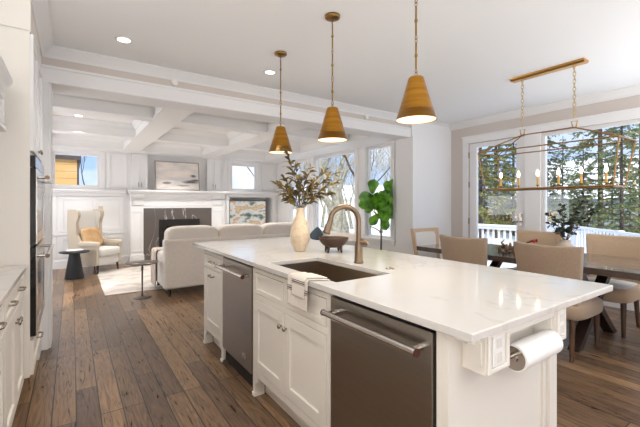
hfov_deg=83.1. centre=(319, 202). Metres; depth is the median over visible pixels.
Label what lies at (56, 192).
trim
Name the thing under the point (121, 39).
recessed light
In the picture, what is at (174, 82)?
sensor
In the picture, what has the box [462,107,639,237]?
trim
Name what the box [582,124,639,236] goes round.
conifer tree
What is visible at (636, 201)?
conifer tree
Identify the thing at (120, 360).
floor
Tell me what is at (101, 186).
trim
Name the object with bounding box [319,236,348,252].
wooden bowl
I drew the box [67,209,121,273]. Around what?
armchair
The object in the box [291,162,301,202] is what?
branch
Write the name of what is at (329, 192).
branch
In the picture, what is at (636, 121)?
window
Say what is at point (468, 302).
countertop
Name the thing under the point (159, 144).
trim
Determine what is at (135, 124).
trim
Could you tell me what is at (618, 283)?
seat cushion
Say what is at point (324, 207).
bare tree
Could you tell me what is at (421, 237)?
cushion
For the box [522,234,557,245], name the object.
cushion
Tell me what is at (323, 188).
branch
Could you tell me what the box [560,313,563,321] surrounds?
socket
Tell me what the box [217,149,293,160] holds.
trim
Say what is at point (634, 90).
trim
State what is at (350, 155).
bare tree
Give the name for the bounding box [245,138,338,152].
trim
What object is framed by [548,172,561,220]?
conifer tree
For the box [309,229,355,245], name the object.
loveseat
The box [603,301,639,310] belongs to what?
baseboard
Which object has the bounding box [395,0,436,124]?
pendant lamp
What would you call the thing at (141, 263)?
pedestal table
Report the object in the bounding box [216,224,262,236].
cushion
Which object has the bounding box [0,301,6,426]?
base cabinet
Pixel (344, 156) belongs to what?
bare tree
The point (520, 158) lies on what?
door
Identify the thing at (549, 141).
conifer tree
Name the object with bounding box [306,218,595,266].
snow
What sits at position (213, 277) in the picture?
base cabinet
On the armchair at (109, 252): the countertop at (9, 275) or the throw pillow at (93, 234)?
the throw pillow at (93, 234)
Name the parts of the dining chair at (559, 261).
backrest, leg, seat, leg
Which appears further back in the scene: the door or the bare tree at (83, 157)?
the bare tree at (83, 157)
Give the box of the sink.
[280,261,378,281]
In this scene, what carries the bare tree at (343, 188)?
on the snow at (377, 226)
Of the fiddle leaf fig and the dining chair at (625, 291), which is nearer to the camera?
the dining chair at (625, 291)
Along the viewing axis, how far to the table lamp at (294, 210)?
8.10 m
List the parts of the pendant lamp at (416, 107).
lamp shade, rod, rod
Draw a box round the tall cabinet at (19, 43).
[0,0,43,378]
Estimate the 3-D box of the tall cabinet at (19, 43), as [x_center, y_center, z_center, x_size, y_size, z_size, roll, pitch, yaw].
[-2.354,-0.044,2.476,0.724,2.699,0.853,0,0,-34]
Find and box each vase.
[290,208,309,251]
[557,239,573,246]
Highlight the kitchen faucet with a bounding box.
[322,204,368,263]
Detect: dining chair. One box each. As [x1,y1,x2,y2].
[410,227,439,258]
[439,234,487,265]
[507,229,561,270]
[513,241,602,361]
[576,234,639,337]
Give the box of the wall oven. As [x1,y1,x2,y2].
[30,155,53,336]
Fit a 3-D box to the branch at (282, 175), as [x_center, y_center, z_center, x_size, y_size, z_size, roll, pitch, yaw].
[-0.238,-0.081,2.974,0.198,0.314,0.132,0,0,4]
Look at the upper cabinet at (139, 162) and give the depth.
7.85 m
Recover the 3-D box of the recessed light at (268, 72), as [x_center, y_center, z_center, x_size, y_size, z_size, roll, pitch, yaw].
[-0.532,-1.391,3.844,0.140,0.007,0.140,0,0,-34]
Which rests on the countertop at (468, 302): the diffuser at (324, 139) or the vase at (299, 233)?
the vase at (299, 233)
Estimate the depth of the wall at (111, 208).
7.80 m
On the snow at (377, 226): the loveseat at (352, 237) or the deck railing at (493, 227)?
the deck railing at (493, 227)
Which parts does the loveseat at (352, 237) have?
arm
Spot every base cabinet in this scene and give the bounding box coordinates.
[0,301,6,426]
[4,274,26,426]
[203,250,226,361]
[252,261,374,426]
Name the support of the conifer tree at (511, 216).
on the snow at (377, 226)
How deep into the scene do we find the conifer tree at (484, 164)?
22.27 m
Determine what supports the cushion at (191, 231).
on the sofa at (180, 264)
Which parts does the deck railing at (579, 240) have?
post, rail, post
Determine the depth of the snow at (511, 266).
7.75 m
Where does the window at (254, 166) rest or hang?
in the wall at (111, 208)
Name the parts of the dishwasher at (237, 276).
handle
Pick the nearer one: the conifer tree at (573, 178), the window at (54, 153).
the window at (54, 153)
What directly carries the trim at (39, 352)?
attached to the wall at (433, 141)
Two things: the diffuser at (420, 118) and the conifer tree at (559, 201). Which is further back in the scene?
the conifer tree at (559, 201)
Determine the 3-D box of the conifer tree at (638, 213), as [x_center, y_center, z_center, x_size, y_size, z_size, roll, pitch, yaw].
[9.643,0.705,10.719,1.119,2.400,0.961,0,0,23]
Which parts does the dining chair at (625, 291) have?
backrest, seat, leg, leg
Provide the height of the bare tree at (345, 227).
8.945 m
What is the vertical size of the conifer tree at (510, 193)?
4.750 m
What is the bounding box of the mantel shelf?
[126,190,228,194]
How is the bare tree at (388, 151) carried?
on the snow at (377, 226)
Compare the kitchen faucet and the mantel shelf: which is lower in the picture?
the kitchen faucet
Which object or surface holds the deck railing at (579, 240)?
on the snow at (377, 226)
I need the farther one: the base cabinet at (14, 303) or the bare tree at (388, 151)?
the bare tree at (388, 151)
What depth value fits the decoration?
4.08 m
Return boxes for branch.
[271,180,298,207]
[279,192,297,207]
[280,174,300,206]
[282,147,302,207]
[282,183,304,204]
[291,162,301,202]
[294,176,302,199]
[298,165,318,207]
[301,168,328,207]
[301,191,335,207]
[302,171,342,206]
[302,179,341,207]
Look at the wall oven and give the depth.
2.39 m
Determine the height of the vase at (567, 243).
0.174 m
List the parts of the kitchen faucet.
spout, lever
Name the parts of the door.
handle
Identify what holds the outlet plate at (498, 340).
attached to the island end panel
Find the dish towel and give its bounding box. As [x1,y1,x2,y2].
[287,272,329,312]
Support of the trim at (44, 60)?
attached to the wall at (433, 141)
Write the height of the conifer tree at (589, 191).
2.660 m
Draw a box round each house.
[55,155,80,184]
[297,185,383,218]
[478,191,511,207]
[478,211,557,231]
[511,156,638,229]
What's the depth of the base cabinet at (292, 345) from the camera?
2.03 m
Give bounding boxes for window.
[53,152,99,184]
[231,164,255,188]
[277,141,395,251]
[291,159,306,221]
[316,151,353,226]
[368,144,389,238]
[542,119,639,230]
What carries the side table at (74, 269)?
on the floor
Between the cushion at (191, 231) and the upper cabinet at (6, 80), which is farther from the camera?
the cushion at (191, 231)
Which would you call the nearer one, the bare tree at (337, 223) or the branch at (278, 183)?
the branch at (278, 183)
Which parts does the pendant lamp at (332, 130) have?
lamp shade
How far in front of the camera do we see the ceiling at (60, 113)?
5.67 m
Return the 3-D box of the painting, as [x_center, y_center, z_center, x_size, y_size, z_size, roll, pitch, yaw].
[-3.232,-0.609,8.201,0.960,0.661,0.148,0,0,-34]
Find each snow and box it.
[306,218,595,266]
[500,265,515,268]
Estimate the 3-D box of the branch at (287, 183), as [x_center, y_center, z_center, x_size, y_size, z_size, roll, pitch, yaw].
[-0.231,-0.045,2.984,0.233,0.244,0.121,0,0,42]
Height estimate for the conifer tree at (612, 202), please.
4.001 m
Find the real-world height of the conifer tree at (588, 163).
5.701 m
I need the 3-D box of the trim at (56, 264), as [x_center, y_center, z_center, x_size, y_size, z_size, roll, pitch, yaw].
[-5.183,1.225,7.103,2.500,0.160,0.022,0,0,-34]
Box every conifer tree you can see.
[478,143,515,237]
[478,145,515,237]
[478,164,498,233]
[483,143,548,234]
[498,163,515,224]
[547,135,573,221]
[548,124,639,234]
[548,139,585,225]
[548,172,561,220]
[553,200,567,223]
[564,141,605,226]
[566,178,589,226]
[579,190,596,232]
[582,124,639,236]
[597,171,627,228]
[605,123,639,231]
[613,171,639,235]
[631,213,639,233]
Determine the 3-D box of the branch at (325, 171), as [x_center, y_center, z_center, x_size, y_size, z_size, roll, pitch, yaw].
[-0.038,-0.108,2.971,0.262,0.370,0.099,0,0,-24]
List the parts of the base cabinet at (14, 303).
door, handle, drawer, door, handle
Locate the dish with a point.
(69, 250)
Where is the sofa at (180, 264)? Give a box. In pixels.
[156,222,292,296]
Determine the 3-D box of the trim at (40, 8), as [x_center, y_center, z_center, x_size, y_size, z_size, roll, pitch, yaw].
[-2.130,-1.347,2.783,0.090,0.095,1.100,0,0,-34]
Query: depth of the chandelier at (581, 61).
3.66 m
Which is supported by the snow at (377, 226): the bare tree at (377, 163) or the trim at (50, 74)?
the bare tree at (377, 163)
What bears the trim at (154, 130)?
attached to the wall at (433, 141)
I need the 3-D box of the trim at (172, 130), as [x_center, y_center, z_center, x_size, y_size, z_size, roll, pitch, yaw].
[-1.862,-1.185,5.915,1.290,0.220,1.460,0,0,-34]
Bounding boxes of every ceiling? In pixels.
[48,0,639,123]
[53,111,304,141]
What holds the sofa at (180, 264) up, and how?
on the floor
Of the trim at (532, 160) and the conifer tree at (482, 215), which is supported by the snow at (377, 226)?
the conifer tree at (482, 215)
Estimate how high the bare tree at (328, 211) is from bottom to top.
7.832 m
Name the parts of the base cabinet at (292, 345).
false drawer, door, door, false drawer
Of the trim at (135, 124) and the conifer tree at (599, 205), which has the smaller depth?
the trim at (135, 124)
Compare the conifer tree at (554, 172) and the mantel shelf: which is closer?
the mantel shelf
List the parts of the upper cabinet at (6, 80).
panel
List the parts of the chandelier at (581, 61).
chain, rail, frame, chain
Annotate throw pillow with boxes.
[81,227,102,244]
[310,227,322,239]
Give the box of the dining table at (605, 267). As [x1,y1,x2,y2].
[417,244,639,352]
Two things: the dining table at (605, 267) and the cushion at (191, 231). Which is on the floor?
the dining table at (605, 267)
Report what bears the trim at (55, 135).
attached to the ceiling at (60, 113)
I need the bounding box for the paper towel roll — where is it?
[507,329,562,371]
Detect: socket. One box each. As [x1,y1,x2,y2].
[497,337,501,348]
[497,352,501,362]
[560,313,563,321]
[560,325,563,333]
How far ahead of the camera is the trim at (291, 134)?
5.94 m
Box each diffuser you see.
[319,138,345,140]
[397,115,434,121]
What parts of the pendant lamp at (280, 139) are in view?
lamp shade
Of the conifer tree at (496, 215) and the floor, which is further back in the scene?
the conifer tree at (496, 215)
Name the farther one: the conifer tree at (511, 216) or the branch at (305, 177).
the conifer tree at (511, 216)
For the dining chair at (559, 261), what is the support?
on the floor
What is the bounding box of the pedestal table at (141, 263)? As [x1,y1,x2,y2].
[125,260,158,299]
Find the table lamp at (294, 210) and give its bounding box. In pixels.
[293,209,305,220]
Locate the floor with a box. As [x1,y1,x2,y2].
[12,264,639,426]
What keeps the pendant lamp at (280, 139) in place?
hanging from the ceiling at (469, 52)
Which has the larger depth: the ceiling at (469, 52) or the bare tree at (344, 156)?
the bare tree at (344, 156)
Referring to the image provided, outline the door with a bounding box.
[468,136,524,266]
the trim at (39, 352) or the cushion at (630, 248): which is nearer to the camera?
the trim at (39, 352)
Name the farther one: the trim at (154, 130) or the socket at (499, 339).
the trim at (154, 130)
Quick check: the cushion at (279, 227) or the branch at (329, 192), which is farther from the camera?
the cushion at (279, 227)
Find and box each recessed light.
[115,36,132,43]
[264,70,276,74]
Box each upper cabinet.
[0,55,12,131]
[131,153,147,189]
[206,159,220,190]
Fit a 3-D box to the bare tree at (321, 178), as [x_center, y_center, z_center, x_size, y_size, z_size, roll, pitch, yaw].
[-0.348,-2.167,25.104,6.982,8.187,5.067,0,0,-34]
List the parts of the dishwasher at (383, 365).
handle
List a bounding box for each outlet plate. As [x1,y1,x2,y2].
[492,334,504,367]
[560,311,563,335]
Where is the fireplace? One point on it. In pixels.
(151, 212)
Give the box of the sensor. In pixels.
[171,79,177,85]
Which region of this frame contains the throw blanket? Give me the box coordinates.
[151,247,162,285]
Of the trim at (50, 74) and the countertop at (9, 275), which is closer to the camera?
the countertop at (9, 275)
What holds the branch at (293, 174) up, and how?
in the vase at (299, 233)
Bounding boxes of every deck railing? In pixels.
[478,224,515,265]
[547,221,639,252]
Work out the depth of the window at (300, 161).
9.00 m
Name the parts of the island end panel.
apron rail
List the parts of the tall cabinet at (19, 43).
door, drawer, door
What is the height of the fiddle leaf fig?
1.733 m
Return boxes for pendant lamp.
[268,51,292,153]
[317,12,347,142]
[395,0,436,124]
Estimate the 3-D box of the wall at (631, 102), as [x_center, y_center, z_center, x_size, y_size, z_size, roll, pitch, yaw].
[4.320,-0.045,3.726,0.140,2.700,7.450,0,0,-34]
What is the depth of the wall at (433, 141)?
6.04 m
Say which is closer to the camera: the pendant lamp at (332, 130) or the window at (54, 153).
the pendant lamp at (332, 130)
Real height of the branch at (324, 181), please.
0.336 m
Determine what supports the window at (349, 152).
attached to the wall window at (281, 206)
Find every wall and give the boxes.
[50,83,450,258]
[53,151,276,261]
[451,95,639,300]
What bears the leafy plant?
in the vase at (567, 243)
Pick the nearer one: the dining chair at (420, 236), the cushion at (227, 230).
the dining chair at (420, 236)
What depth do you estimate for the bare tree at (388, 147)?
27.43 m
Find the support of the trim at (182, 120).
attached to the wall at (433, 141)
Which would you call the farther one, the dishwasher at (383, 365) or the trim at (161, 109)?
the trim at (161, 109)
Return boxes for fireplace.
[126,190,228,261]
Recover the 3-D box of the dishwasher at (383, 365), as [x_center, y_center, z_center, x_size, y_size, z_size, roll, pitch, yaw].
[0.442,0.855,1.627,0.690,0.860,0.590,0,0,-34]
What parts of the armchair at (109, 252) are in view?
backrest, armrest, seat, armrest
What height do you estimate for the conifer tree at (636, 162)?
6.651 m
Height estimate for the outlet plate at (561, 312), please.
0.100 m
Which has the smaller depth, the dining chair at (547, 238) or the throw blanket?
the dining chair at (547, 238)
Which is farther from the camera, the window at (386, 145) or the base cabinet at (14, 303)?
the window at (386, 145)
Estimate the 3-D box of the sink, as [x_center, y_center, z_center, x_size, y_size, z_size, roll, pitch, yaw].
[0.028,0.532,2.197,0.401,0.222,0.746,0,0,-34]
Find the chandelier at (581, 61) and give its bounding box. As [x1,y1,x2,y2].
[477,58,635,190]
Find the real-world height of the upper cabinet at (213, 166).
0.788 m
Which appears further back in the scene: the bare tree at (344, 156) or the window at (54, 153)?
the bare tree at (344, 156)
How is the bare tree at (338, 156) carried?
on the snow at (377, 226)
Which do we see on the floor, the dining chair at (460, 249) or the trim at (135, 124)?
the dining chair at (460, 249)
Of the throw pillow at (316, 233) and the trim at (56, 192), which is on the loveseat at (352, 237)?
the throw pillow at (316, 233)
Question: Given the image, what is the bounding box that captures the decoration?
[497,239,537,251]
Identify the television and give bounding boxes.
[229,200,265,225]
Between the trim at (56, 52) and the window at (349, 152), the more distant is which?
the window at (349, 152)
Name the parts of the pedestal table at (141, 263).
stem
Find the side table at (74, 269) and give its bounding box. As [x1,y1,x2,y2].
[58,250,89,279]
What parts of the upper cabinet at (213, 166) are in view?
door, door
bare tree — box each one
[81,157,86,184]
[298,154,350,231]
[304,156,353,208]
[319,165,341,227]
[320,161,337,215]
[322,156,353,232]
[323,156,350,182]
[324,155,353,228]
[337,155,372,191]
[342,149,389,180]
[351,147,389,194]
[371,147,389,181]
[371,154,389,232]
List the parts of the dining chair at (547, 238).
backrest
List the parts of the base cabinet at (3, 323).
drawer, door, handle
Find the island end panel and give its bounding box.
[436,308,565,426]
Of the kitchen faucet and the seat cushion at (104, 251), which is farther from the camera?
the seat cushion at (104, 251)
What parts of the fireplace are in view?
firebox frame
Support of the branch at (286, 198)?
in the vase at (299, 233)
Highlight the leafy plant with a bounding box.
[545,191,598,239]
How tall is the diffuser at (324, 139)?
0.001 m
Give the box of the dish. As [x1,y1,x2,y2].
[65,249,83,251]
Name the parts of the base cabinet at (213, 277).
drawer, door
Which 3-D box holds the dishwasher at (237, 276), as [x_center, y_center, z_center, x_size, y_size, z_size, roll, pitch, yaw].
[-0.407,0.855,2.862,0.690,0.860,0.578,0,0,-34]
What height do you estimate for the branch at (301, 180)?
0.320 m
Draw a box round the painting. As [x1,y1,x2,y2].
[154,160,199,190]
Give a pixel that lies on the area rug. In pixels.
(121, 280)
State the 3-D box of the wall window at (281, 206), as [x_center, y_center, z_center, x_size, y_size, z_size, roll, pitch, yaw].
[0.086,0.005,8.121,0.180,2.600,4.610,0,0,-34]
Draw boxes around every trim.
[31,0,52,56]
[37,53,40,359]
[41,56,409,127]
[41,64,416,350]
[43,45,449,126]
[53,92,164,118]
[53,110,150,137]
[53,133,132,149]
[53,148,275,257]
[53,189,278,195]
[53,256,127,269]
[124,107,395,161]
[140,142,222,155]
[156,125,260,146]
[179,112,286,132]
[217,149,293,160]
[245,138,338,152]
[287,128,370,141]
[449,84,639,130]
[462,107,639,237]
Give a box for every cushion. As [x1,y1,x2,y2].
[99,246,119,256]
[164,225,217,238]
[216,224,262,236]
[261,222,292,233]
[415,231,436,257]
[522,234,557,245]
[587,277,636,288]
[592,239,639,257]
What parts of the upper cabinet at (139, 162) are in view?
door, door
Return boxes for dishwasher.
[215,257,252,386]
[320,294,435,426]
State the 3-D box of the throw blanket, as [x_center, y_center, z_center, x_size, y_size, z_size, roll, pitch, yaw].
[-2.439,0.959,5.518,0.231,0.537,0.343,0,0,-34]
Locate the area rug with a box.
[96,265,163,295]
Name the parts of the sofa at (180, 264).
arm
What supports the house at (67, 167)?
on the snow at (377, 226)
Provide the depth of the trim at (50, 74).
3.59 m
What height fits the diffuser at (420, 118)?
0.001 m
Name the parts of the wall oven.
oven door, oven door, control panel, door trim, door trim, handle, handle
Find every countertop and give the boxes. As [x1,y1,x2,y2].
[0,265,26,306]
[193,237,612,342]
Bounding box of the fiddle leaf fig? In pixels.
[359,179,392,249]

